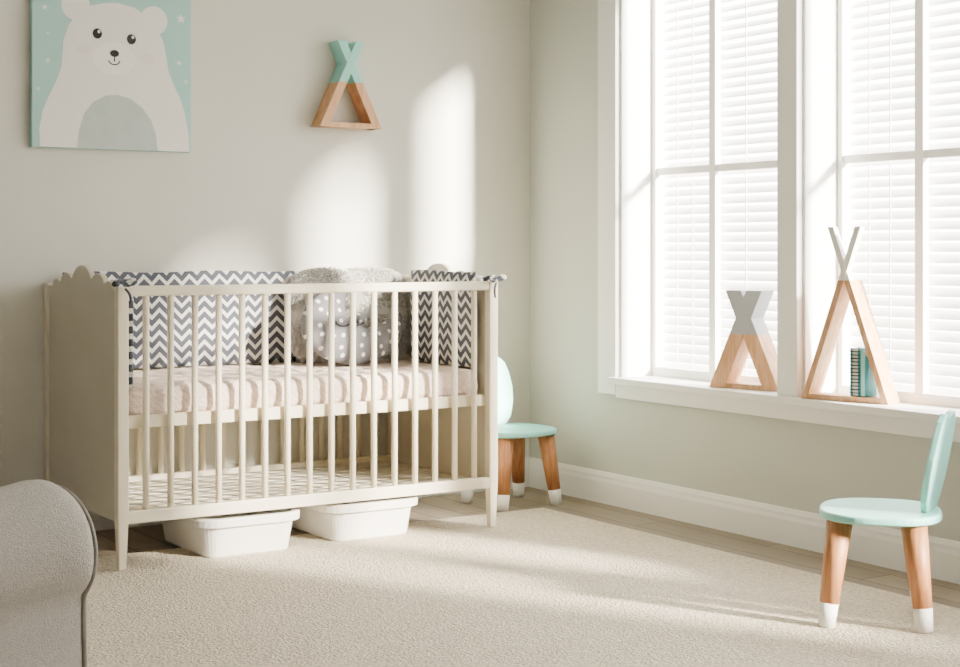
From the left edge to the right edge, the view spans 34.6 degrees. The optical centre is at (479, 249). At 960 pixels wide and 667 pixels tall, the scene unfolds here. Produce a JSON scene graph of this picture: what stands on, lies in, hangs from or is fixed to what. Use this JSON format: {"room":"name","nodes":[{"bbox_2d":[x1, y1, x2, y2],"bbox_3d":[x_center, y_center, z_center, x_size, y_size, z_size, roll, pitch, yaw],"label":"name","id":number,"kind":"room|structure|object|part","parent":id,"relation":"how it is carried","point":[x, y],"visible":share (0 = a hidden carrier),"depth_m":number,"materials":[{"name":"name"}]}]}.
{"room":"children's room","nodes":[
{"label":"children's room","id":0,"kind":"room"},
{"bbox_2d":[0,0,529,486],"bbox_3d":[-2.370,-0.300,4.922,6.562,2.600,0.100,0,0,-33],"label":"wall","id":1,"kind":"structure","parent":0,"point":[445,177],"depth_m":5.92,"materials":[{"name":"white paint"}]},
{"bbox_2d":[30,0,190,152],"bbox_3d":[-1.317,-0.669,5.523,0.588,0.620,0.030,0,0,-33],"label":"poster","id":2,"kind":"object","parent":1,"relation":"attached to","point":[105,74],"visible":1,"depth_m":5.51,"materials":[{"name":"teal paper"}]},
{"bbox_2d":[87,457,530,530],"bbox_3d":[-2.439,0.938,4.808,6.322,0.124,0.016,0,0,-33],"label":"baseboard","id":3,"kind":"structure","parent":1,"relation":"attached to","point":[99,522],"depth_m":5.59,"materials":[{"name":"white wood"}]},
{"bbox_2d":[310,40,381,129],"bbox_3d":[-0.521,-0.642,6.005,0.271,0.335,0.085,0,0,-33],"label":"shelf","id":4,"kind":"object","parent":1,"relation":"attached to","point":[346,74],"visible":1,"depth_m":5.98,"materials":[{"name":"brown wood"}]},
{"bbox_3d":[-0.521,-0.484,6.005,0.259,0.018,0.080,0,0,-33],"label":"board","id":5,"kind":"part","parent":4,"relation":"part of","materials":[{"name":"brown wood"}]},
{"bbox_2d":[95,487,959,608],"bbox_3d":[-0.316,1.050,1.743,6.562,0.100,7.670,0,0,-33],"label":"floor","id":6,"kind":"structure","parent":0,"point":[149,537],"depth_m":5.40,"materials":[{"name":"brown wood"}]},
{"bbox_2d":[44,263,506,570],"bbox_3d":[-0.723,0.525,5.451,1.447,0.950,0.783,0,0,-33],"label":"crib","id":7,"kind":"object","parent":6,"relation":"on","point":[439,400],"visible":0.98,"depth_m":5.30,"materials":[{"name":"beige paint"}]},
{"bbox_3d":[-1.502,0.557,5.392,0.036,0.886,0.036,0,0,-33],"label":"post","id":8,"kind":"part","parent":7,"relation":"part of","materials":[{"name":"beige paint"}]},
{"bbox_3d":[-1.309,0.450,5.092,0.020,0.800,0.714,0,0,-33],"label":"panel","id":9,"kind":"part","parent":7,"relation":"part of","materials":[{"name":"white wood"}]},
{"bbox_3d":[-1.115,0.554,4.792,0.036,0.881,0.036,0,0,-33],"label":"post","id":10,"kind":"part","parent":7,"relation":"part of","materials":[{"name":"beige paint"}]},
{"bbox_3d":[-0.924,0.833,5.765,1.344,0.040,0.028,0,0,-33],"label":"rail","id":11,"kind":"part","parent":7,"relation":"part of","materials":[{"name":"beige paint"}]},
{"bbox_2d":[129,460,468,509],"bbox_3d":[-0.728,0.837,5.461,1.340,0.012,0.670,0,0,-33],"label":"shelf","id":12,"kind":"object","parent":7,"relation":"attached to","point":[253,474],"depth_m":5.56,"materials":[{"name":"white wood"}]},
{"bbox_3d":[-0.730,0.481,5.463,1.340,0.119,0.656,0,0,-33],"label":"mattress","id":13,"kind":"part","parent":7,"relation":"part of","materials":[{"name":"white fabric"}]},
{"bbox_3d":[-0.550,0.539,5.186,1.340,0.041,0.017,0,0,-33],"label":"mattress rail","id":14,"kind":"part","parent":7,"relation":"part of","materials":[{"name":"beige paint"}]},
{"bbox_3d":[-0.537,0.128,5.166,1.344,0.032,0.030,0,0,-33],"label":"rail","id":15,"kind":"part","parent":7,"relation":"part of","materials":[{"name":"beige paint"}]},
{"bbox_3d":[-0.537,0.833,5.165,1.344,0.040,0.028,0,0,-33],"label":"rail","id":16,"kind":"part","parent":7,"relation":"part of","materials":[{"name":"beige paint"}]},
{"bbox_2d":[287,265,409,362],"bbox_3d":[-0.492,0.240,5.873,0.561,0.364,0.193,0,0,-33],"label":"fluffy cushion","id":17,"kind":"object","parent":7,"relation":"on","point":[372,274],"visible":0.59,"depth_m":5.86,"materials":[{"name":"white fur"}]},
{"bbox_2d":[301,293,402,364],"bbox_3d":[-0.464,0.275,5.690,0.420,0.300,0.121,0,0,-27],"label":"pillow","id":18,"kind":"object","parent":7,"relation":"on","point":[320,301],"visible":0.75,"depth_m":5.62,"materials":[{"name":"fabric"}]},
{"bbox_3d":[-0.347,0.557,6.139,0.036,0.886,0.036,0,0,-33],"label":"post","id":19,"kind":"part","parent":7,"relation":"part of","materials":[{"name":"beige paint"}]},
{"bbox_3d":[-0.153,0.450,5.839,0.020,0.800,0.714,0,0,-33],"label":"panel","id":20,"kind":"part","parent":7,"relation":"part of","materials":[{"name":"white wood"}]},
{"bbox_3d":[0.041,0.554,5.539,0.036,0.881,0.036,0,0,-33],"label":"post","id":21,"kind":"part","parent":7,"relation":"part of","materials":[{"name":"beige paint"}]},
{"bbox_2d":[460,357,561,511],"bbox_3d":[0.118,0.719,6.080,0.336,0.569,0.345,0,0,-35],"label":"chair","id":22,"kind":"object","parent":6,"relation":"on","point":[511,436],"visible":0.6,"depth_m":6.03,"materials":[{"name":"teal paint"}]},
{"bbox_3d":[0.096,0.829,5.927,0.067,0.227,0.091,0,0,3],"label":"leg","id":23,"kind":"part","parent":22,"relation":"part of","materials":[{"name":"brown wood"}]},
{"bbox_3d":[0.039,0.569,6.193,0.220,0.272,0.020,0,-11,-35],"label":"backrest","id":24,"kind":"part","parent":22,"relation":"part of","materials":[{"name":"teal paint"}]},
{"bbox_3d":[0.150,0.829,6.220,0.067,0.227,0.092,0,0,3],"label":"leg","id":25,"kind":"part","parent":22,"relation":"part of","materials":[{"name":"brown wood"}]},
{"bbox_3d":[0.125,0.711,6.070,0.336,0.022,0.320,0,0,-35],"label":"seat","id":26,"kind":"part","parent":22,"relation":"part of","materials":[{"name":"teal paint"}]},
{"bbox_3d":[0.270,0.829,6.048,0.091,0.227,0.067,0,0,18],"label":"leg","id":27,"kind":"part","parent":22,"relation":"part of","materials":[{"name":"brown wood"}]},
{"bbox_2d":[86,508,959,666],"bbox_3d":[-0.463,0.998,2.779,4.640,0.005,4.570,0,0,-33],"label":"rug","id":28,"kind":"object","parent":6,"relation":"on","point":[538,587],"visible":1,"depth_m":4.25,"materials":[{"name":"beige carpet"}]},
{"bbox_2d":[0,479,97,666],"bbox_3d":[-1.354,0.564,2.758,1.008,0.863,0.869,0,0,35],"label":"armchair","id":29,"kind":"object","parent":28,"relation":"on","point":[49,547],"visible":1,"depth_m":2.75,"materials":[{"name":"grey fabric"}]},
{"bbox_2d":[162,507,299,557],"bbox_3d":[-0.859,0.930,5.207,0.380,0.130,0.480,0,0,-33],"label":"storage box","id":30,"kind":"object","parent":28,"relation":"on","point":[217,536],"visible":0.64,"depth_m":5.03,"materials":[{"name":"white plastic"}]},
{"bbox_2d":[291,495,417,540],"bbox_3d":[-0.471,0.930,5.482,0.380,0.130,0.460,0,0,-33],"label":"storage box","id":31,"kind":"object","parent":28,"relation":"on","point":[356,520],"visible":0.57,"depth_m":5.31,"materials":[{"name":"white plastic"}]},
{"bbox_2d":[818,409,955,632],"bbox_3d":[1.098,0.714,4.152,0.358,0.569,0.336,0,0,15],"label":"chair","id":32,"kind":"object","parent":28,"relation":"on","point":[914,518],"visible":1,"depth_m":4.06,"materials":[{"name":"teal paint"}]},
{"bbox_3d":[0.945,0.824,4.087,0.092,0.227,0.067,0,0,-38],"label":"leg","id":33,"kind":"part","parent":32,"relation":"part of","materials":[{"name":"brown wood"}]},
{"bbox_3d":[1.000,0.824,4.282,0.067,0.227,0.091,0,0,-23],"label":"leg","id":34,"kind":"part","parent":32,"relation":"part of","materials":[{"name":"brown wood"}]},
{"bbox_3d":[1.079,0.706,4.157,0.320,0.022,0.336,0,0,15],"label":"seat","id":35,"kind":"part","parent":32,"relation":"part of","materials":[{"name":"teal paint"}]},
{"bbox_3d":[1.189,0.824,4.229,0.079,0.226,0.081,0,0,15],"label":"leg","id":36,"kind":"part","parent":32,"relation":"part of","materials":[{"name":"brown wood"}]},
{"bbox_3d":[1.144,0.824,4.039,0.080,0.226,0.081,0,0,15],"label":"leg","id":37,"kind":"part","parent":32,"relation":"part of","materials":[{"name":"brown wood"}]},
{"bbox_3d":[1.222,0.564,4.114,0.020,0.272,0.220,12,6,27],"label":"backrest","id":38,"kind":"part","parent":32,"relation":"part of","materials":[{"name":"teal paint"}]},
{"bbox_2d":[530,0,959,541],"bbox_3d":[2.366,-0.300,3.417,0.240,2.600,7.570,0,0,-33],"label":"wall","id":39,"kind":"structure","parent":0,"point":[797,465],"depth_m":6.15,"materials":[{"name":"grey paint"}]},
{"bbox_2d":[608,0,786,403],"bbox_3d":[0.877,-0.320,5.675,0.280,1.680,0.966,0,0,-33],"label":"window","id":40,"kind":"structure","parent":39,"relation":"in","point":[653,382],"depth_m":6.05,"materials":[{"name":"white wood"}]},
{"bbox_3d":[0.932,-0.330,5.727,0.040,1.660,0.898,0,0,-33],"label":"sash","id":41,"kind":"part","parent":40,"relation":"part of","materials":[{"name":"white wood"}]},
{"bbox_2d":[677,0,746,374],"bbox_3d":[0.948,-0.330,5.740,0.002,1.620,0.662,0,0,-33],"label":"blind cords","id":42,"kind":"object","parent":40,"relation":"attached to","point":[677,0],"depth_m":5.94,"materials":[{"name":"white fabric"}]},
{"bbox_2d":[709,0,720,372],"bbox_3d":[0.884,-0.330,5.801,0.028,1.660,0.036,0,0,-33],"label":"window mullion","id":43,"kind":"object","parent":40,"relation":"attached to","point":[714,5],"visible":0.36,"depth_m":5.79,"materials":[{"name":"white wood"}]},
{"bbox_3d":[0.931,-0.308,5.727,0.022,0.028,0.898,0,0,-33],"label":"horizontal muntin","id":44,"kind":"part","parent":40,"relation":"part of","materials":[{"name":"white wood"}]},
{"bbox_2d":[663,0,776,375],"bbox_3d":[0.968,-0.314,5.750,0.036,1.576,0.868,0,0,-33],"label":"blind slats","id":45,"kind":"object","parent":40,"relation":"attached to","point":[704,360],"visible":0.53,"depth_m":5.88,"materials":[{"name":"white plastic"}]},
{"bbox_2d":[709,290,776,391],"bbox_3d":[0.962,0.319,5.499,0.289,0.350,0.085,0,0,42],"label":"shelf","id":46,"kind":"object","parent":40,"relation":"on","point":[749,333],"visible":0.9,"depth_m":5.47,"materials":[{"name":"brown wood"}]},
{"bbox_3d":[0.962,0.485,5.499,0.277,0.018,0.080,0,0,42],"label":"board","id":47,"kind":"part","parent":46,"relation":"part of","materials":[{"name":"brown wood"}]},
{"bbox_2d":[529,457,959,583],"bbox_3d":[2.263,0.938,3.341,0.016,0.124,7.554,0,0,-33],"label":"baseboard","id":48,"kind":"structure","parent":39,"relation":"attached to","point":[881,546],"depth_m":5.42,"materials":[{"name":"white wood"}]},
{"bbox_2d":[598,0,959,441],"bbox_3d":[1.056,-0.350,5.215,0.048,1.850,2.123,0,0,-33],"label":"trim","id":49,"kind":"structure","parent":39,"relation":"attached to","point":[789,12],"depth_m":5.24,"materials":[{"name":"white wood"}]},
{"bbox_2d":[783,0,959,424],"bbox_3d":[1.401,-0.320,4.864,0.280,1.680,0.968,0,0,-33],"label":"window","id":50,"kind":"structure","parent":39,"relation":"in","point":[904,410],"depth_m":5.21,"materials":[{"name":"white wood"}]},
{"bbox_2d":[801,226,899,404],"bbox_3d":[1.214,0.209,5.054,0.314,0.570,0.085,0,0,42],"label":"shelf","id":51,"kind":"object","parent":50,"relation":"on","point":[869,371],"visible":1,"depth_m":5.02,"materials":[{"name":"brown wood"}]},
{"bbox_3d":[1.214,0.485,5.054,0.302,0.018,0.080,0,0,42],"label":"board","id":52,"kind":"part","parent":51,"relation":"part of","materials":[{"name":"brown wood"}]},
{"bbox_2d":[850,347,861,395],"bbox_3d":[1.230,0.397,5.043,0.008,0.156,0.066,0,0,42],"label":"notebook","id":53,"kind":"object","parent":51,"relation":"on","point":[854,353],"depth_m":5.01,"materials":[{"name":"teal paper"}]},
{"bbox_2d":[858,348,864,395],"bbox_3d":[1.250,0.397,5.025,0.006,0.156,0.066,0,0,42],"label":"notebook","id":54,"kind":"object","parent":51,"relation":"on","point":[861,351],"depth_m":5.00,"materials":[{"name":"teal paper"}]},
{"bbox_2d":[865,356,876,396],"bbox_3d":[1.271,0.409,5.006,0.009,0.131,0.062,0,0,42],"label":"book","id":55,"kind":"object","parent":51,"relation":"on","point":[870,385],"depth_m":4.99,"materials":[{"name":"teal paper"}]},
{"bbox_2d":[868,0,890,371],"bbox_3d":[1.488,-0.330,4.905,0.002,1.620,0.664,0,0,-33],"label":"blind cords","id":56,"kind":"object","parent":50,"relation":"attached to","point":[868,0],"depth_m":5.11,"materials":[{"name":"white fabric"}]},
{"bbox_3d":[1.472,-0.330,4.893,0.040,1.660,0.900,0,0,-33],"label":"sash","id":57,"kind":"part","parent":50,"relation":"part of","materials":[{"name":"white wood"}]},
{"bbox_3d":[1.471,-0.308,4.892,0.022,0.028,0.900,0,0,-33],"label":"horizontal muntin","id":58,"kind":"part","parent":50,"relation":"part of","materials":[{"name":"white wood"}]},
{"bbox_2d":[850,0,959,395],"bbox_3d":[1.507,-0.314,4.915,0.036,1.576,0.870,0,0,-33],"label":"blind slats","id":59,"kind":"object","parent":50,"relation":"attached to","point":[947,382],"visible":0.84,"depth_m":5.08,"materials":[{"name":"white plastic"}]},
{"bbox_2d":[915,0,928,392],"bbox_3d":[1.423,-0.330,4.966,0.028,1.660,0.036,0,0,-33],"label":"window mullion","id":60,"kind":"object","parent":50,"relation":"attached to","point":[921,6],"visible":0.84,"depth_m":4.96,"materials":[{"name":"white wood"}]}
]}

